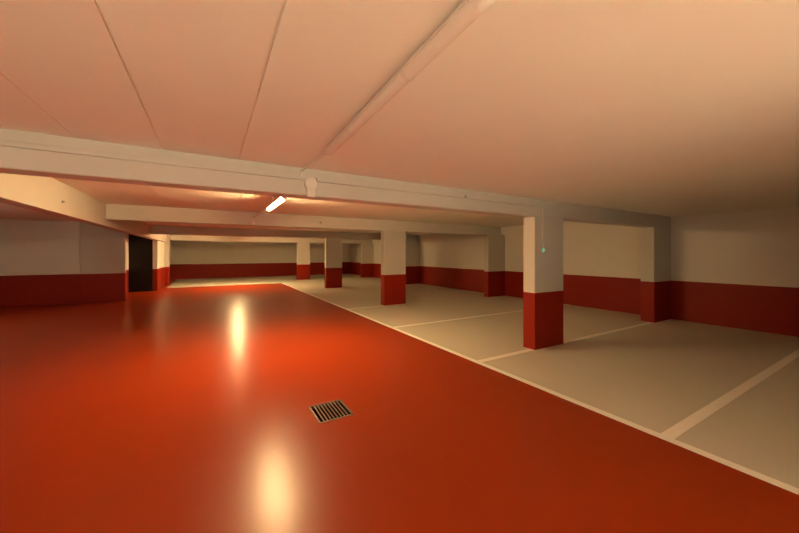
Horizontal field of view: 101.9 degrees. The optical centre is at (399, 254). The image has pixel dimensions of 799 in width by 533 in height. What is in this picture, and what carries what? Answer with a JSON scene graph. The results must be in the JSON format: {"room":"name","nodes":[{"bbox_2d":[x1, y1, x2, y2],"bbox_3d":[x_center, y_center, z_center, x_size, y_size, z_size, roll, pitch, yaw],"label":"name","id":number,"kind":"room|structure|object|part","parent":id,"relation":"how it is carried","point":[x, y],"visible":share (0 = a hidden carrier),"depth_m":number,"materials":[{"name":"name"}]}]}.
{"room":"parking garage","nodes":[
{"label":"parking garage","id":0,"kind":"room"},
{"bbox_2d":[0,219,79,306],"bbox_3d":[-11.530,0.175,10.672,3.650,2.950,0.340,0,0,-30],"label":"wall","id":1,"kind":"structure","parent":0,"point":[40,259],"depth_m":10.43,"materials":[{"name":"white paint"}]},
{"bbox_2d":[126,233,164,292],"bbox_3d":[-11.352,0.175,14.186,1.200,2.950,5.550,0,0,-30],"label":"wall","id":2,"kind":"structure","parent":0,"point":[158,246],"depth_m":14.51,"materials":[{"name":"white paint"}]},
{"bbox_2d":[129,234,152,291],"bbox_3d":[-11.391,0.372,14.184,0.930,2.545,0.135,0,0,-30],"label":"door","id":3,"kind":"structure","parent":2,"relation":"in","point":[140,248],"depth_m":14.20,"materials":[{"name":"black paint"}]},
{"bbox_2d":[170,240,348,278],"bbox_3d":[-11.317,0.175,23.268,16.720,2.950,0.200,0,0,-30],"label":"wall","id":4,"kind":"structure","parent":0,"point":[188,259],"depth_m":23.20,"materials":[{"name":"white paint"}]},
{"bbox_2d":[0,177,522,234],"bbox_3d":[-5.814,-1.200,13.645,16.520,0.220,21.970,0,0,-30],"label":"ceiling","id":5,"kind":"structure","parent":0,"point":[105,192],"depth_m":7.58,"materials":[{"name":"white paint"}]},
{"bbox_2d":[0,173,166,241],"bbox_3d":[-7.970,-0.855,9.584,0.200,0.490,16.850,0,0,-30],"label":"ceiling beam","id":6,"kind":"structure","parent":5,"relation":"attached to","point":[46,195],"depth_m":4.88,"materials":[{"name":"grey concrete"}]},
{"bbox_2d":[170,235,371,243],"bbox_3d":[-7.223,-0.920,20.471,12.070,0.360,0.240,0,0,-30],"label":"ceiling beam","id":7,"kind":"structure","parent":5,"relation":"attached to","point":[172,237],"depth_m":19.52,"materials":[{"name":"grey concrete"}]},
{"bbox_2d":[267,196,286,210],"bbox_3d":[-2.114,-0.956,5.534,0.080,0.270,1.550,0,0,-30],"label":"tube light","id":8,"kind":"object","parent":5,"relation":"hanging from","point":[279,200],"visible":0.85,"depth_m":5.40,"materials":[{"name":"white"}]},
{"bbox_2d":[150,225,417,239],"bbox_3d":[-4.223,-0.930,15.333,12.070,0.340,0.240,0,0,-30],"label":"ceiling beam","id":9,"kind":"structure","parent":5,"relation":"attached to","point":[154,229],"depth_m":14.10,"materials":[{"name":"grey concrete"}]},
{"bbox_2d":[106,204,500,234],"bbox_3d":[-1.177,-0.925,10.117,12.070,0.350,0.240,0,0,-30],"label":"ceiling beam","id":10,"kind":"structure","parent":5,"relation":"attached to","point":[118,212],"depth_m":8.73,"materials":[{"name":"grey concrete"}]},
{"bbox_2d":[0,128,670,227],"bbox_3d":[-0.285,-0.875,4.176,16.520,0.450,0.240,0,0,-30],"label":"ceiling beam","id":11,"kind":"structure","parent":5,"relation":"attached to","point":[19,161],"depth_m":3.34,"materials":[{"name":"grey concrete"}]},
{"bbox_2d":[0,140,304,179],"bbox_3d":[-4.198,-0.837,1.735,7.300,0.042,0.030,0,0,-30],"label":"cable trunking","id":12,"kind":"object","parent":11,"relation":"attached to","point":[6,143],"visible":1,"depth_m":2.83,"materials":[{"name":"white plastic"}]},
{"bbox_2d":[304,177,316,197],"bbox_3d":[-0.987,-0.744,3.604,0.144,0.217,0.049,0,0,-30],"label":"junction box","id":13,"kind":"object","parent":11,"relation":"attached to","point":[310,183],"visible":1,"depth_m":3.58,"materials":[{"name":"white plastic"}]},
{"bbox_3d":[-0.977,-0.780,3.586,0.124,0.124,0.009,0,0,-30],"label":"lid","id":14,"kind":"part","parent":13,"relation":"part of","materials":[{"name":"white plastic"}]},
{"bbox_2d":[300,152,326,176],"bbox_3d":[-0.853,-0.884,3.208,0.024,0.071,0.843,0,0,-33],"label":"conduit","id":15,"kind":"object","parent":11,"relation":"attached to","point":[324,154],"visible":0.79,"depth_m":3.21,"materials":[{"name":"white plastic"}]},
{"bbox_2d":[316,178,545,207],"bbox_3d":[0.807,-0.837,4.657,4.030,0.042,0.030,0,0,-30],"label":"cable trunking","id":16,"kind":"object","parent":11,"relation":"attached to","point":[323,180],"visible":1,"depth_m":4.31,"materials":[{"name":"white plastic"}]},
{"bbox_2d":[0,274,798,532],"bbox_3d":[-4.167,1.650,10.826,16.920,0.001,28.900,0,0,-30],"label":"floor","id":17,"kind":"structure","parent":0,"point":[181,406],"depth_m":3.33,"materials":[{"name":"red paint"}]},
{"bbox_2d":[80,222,125,302],"bbox_3d":[-10.238,0.279,11.207,1.184,2.738,0.164,0,0,-30],"label":"wall pillar","id":18,"kind":"structure","parent":17,"relation":"on","point":[102,250],"depth_m":11.12,"materials":[{"name":"paint"}]},
{"bbox_2d":[165,235,169,285],"bbox_3d":[-12.429,0.279,17.003,0.584,2.738,0.404,0,0,-30],"label":"wall pillar","id":19,"kind":"structure","parent":17,"relation":"on","point":[167,244],"depth_m":16.94,"materials":[{"name":"white paint"}]},
{"bbox_2d":[297,243,309,279],"bbox_3d":[-6.247,0.454,21.041,0.814,2.388,0.244,0,0,-30],"label":"pillar","id":20,"kind":"structure","parent":17,"relation":"on","point":[303,249],"depth_m":20.93,"materials":[{"name":"white paint"}]},
{"bbox_2d":[308,399,353,423],"bbox_3d":[-0.726,1.778,3.415,0.370,0.264,0.410,0,0,-30],"label":"floor drain","id":21,"kind":"object","parent":17,"relation":"in","point":[335,409],"visible":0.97,"depth_m":3.52,"materials":[{"name":"metal"}]},
{"bbox_2d":[325,238,341,287],"bbox_3d":[-3.247,0.444,15.903,0.814,2.408,0.244,0,0,-30],"label":"pillar","id":22,"kind":"structure","parent":17,"relation":"on","point":[333,247],"depth_m":15.78,"materials":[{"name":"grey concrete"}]},
{"bbox_2d":[361,244,373,277],"bbox_3d":[-2.303,0.454,23.101,0.923,2.388,0.224,0,0,-30],"label":"wall pillar","id":23,"kind":"structure","parent":17,"relation":"on","point":[367,250],"depth_m":22.99,"materials":[{"name":"grey concrete"}]},
{"bbox_2d":[381,231,405,305],"bbox_3d":[-0.201,0.449,10.687,0.814,2.398,0.244,0,0,-30],"label":"pillar","id":24,"kind":"structure","parent":17,"relation":"on","point":[393,243],"depth_m":10.55,"materials":[{"name":"white paint"}]},
{"bbox_2d":[406,240,419,283],"bbox_3d":[0.697,0.444,17.962,0.923,2.408,0.224,0,0,-30],"label":"wall pillar","id":25,"kind":"structure","parent":17,"relation":"on","point":[412,246],"depth_m":17.86,"materials":[{"name":"grey concrete"}]},
{"bbox_2d":[394,304,568,327],"bbox_3d":[2.704,1.649,8.944,6.550,0.002,0.100,0,0,-30],"label":"painted line","id":26,"kind":"object","parent":17,"relation":"on","point":[565,304],"visible":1,"depth_m":8.16,"materials":[{"name":"white paint"}]},
{"bbox_2d":[484,235,504,296],"bbox_3d":[3.743,0.449,12.746,0.923,2.398,0.224,0,0,-30],"label":"wall pillar","id":27,"kind":"structure","parent":17,"relation":"on","point":[494,245],"depth_m":12.59,"materials":[{"name":"white paint"}]},
{"bbox_2d":[282,283,798,494],"bbox_3d":[-1.116,1.649,8.902,0.090,0.002,22.100,0,0,-30],"label":"painted line","id":28,"kind":"object","parent":17,"relation":"on","point":[780,484],"visible":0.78,"depth_m":3.15,"materials":[{"name":"white paint"}]},
{"bbox_2d":[523,216,562,349],"bbox_3d":[2.613,0.499,5.868,0.814,2.298,0.244,0,0,-30],"label":"pillar","id":29,"kind":"structure","parent":17,"relation":"on","point":[542,272],"depth_m":5.71,"materials":[{"name":"paint"}]},
{"bbox_2d":[542,207,542,243],"bbox_3d":[2.492,-0.493,5.648,0.030,0.646,0.018,0,0,-30],"label":"cable trunking","id":30,"kind":"object","parent":29,"relation":"attached to","point":[542,207],"visible":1,"depth_m":5.63,"materials":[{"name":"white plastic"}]},
{"bbox_2d":[477,322,651,361],"bbox_3d":[3.654,1.649,6.395,5.620,0.002,0.100,0,0,-30],"label":"painted line","id":31,"kind":"object","parent":17,"relation":"on","point":[629,327],"visible":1,"depth_m":6.18,"materials":[{"name":"white paint"}]},
{"bbox_2d":[641,227,670,322],"bbox_3d":[6.438,0.499,8.131,0.923,2.298,0.294,0,0,-30],"label":"wall pillar","id":32,"kind":"structure","parent":17,"relation":"on","point":[655,241],"depth_m":7.93,"materials":[{"name":"grey concrete"}]},
{"bbox_2d":[661,349,798,438],"bbox_3d":[5.250,1.649,4.583,6.550,0.002,0.100,0,0,-30],"label":"painted line","id":33,"kind":"object","parent":17,"relation":"on","point":[695,418],"visible":1,"depth_m":3.65,"materials":[{"name":"white paint"}]},
{"bbox_2d":[0,0,798,216],"bbox_3d":[1.372,-1.060,1.339,16.520,0.220,6.530,0,0,-30],"label":"ceiling","id":34,"kind":"structure","parent":0,"point":[671,108],"depth_m":1.88,"materials":[{"name":"white paint"}]},
{"bbox_2d":[325,0,494,155],"bbox_3d":[-0.155,-0.909,1.988,0.080,0.084,1.990,0,0,-28],"label":"pipe","id":35,"kind":"object","parent":34,"relation":"attached to","point":[467,12],"visible":1,"depth_m":1.48,"materials":[{"name":"white plastic"}]},
{"bbox_2d":[349,206,798,336],"bbox_3d":[3.052,0.175,15.041,0.200,2.950,28.500,0,0,-30],"label":"wall","id":36,"kind":"structure","parent":0,"point":[738,269],"depth_m":7.99,"materials":[{"name":"white paint"}]}
]}

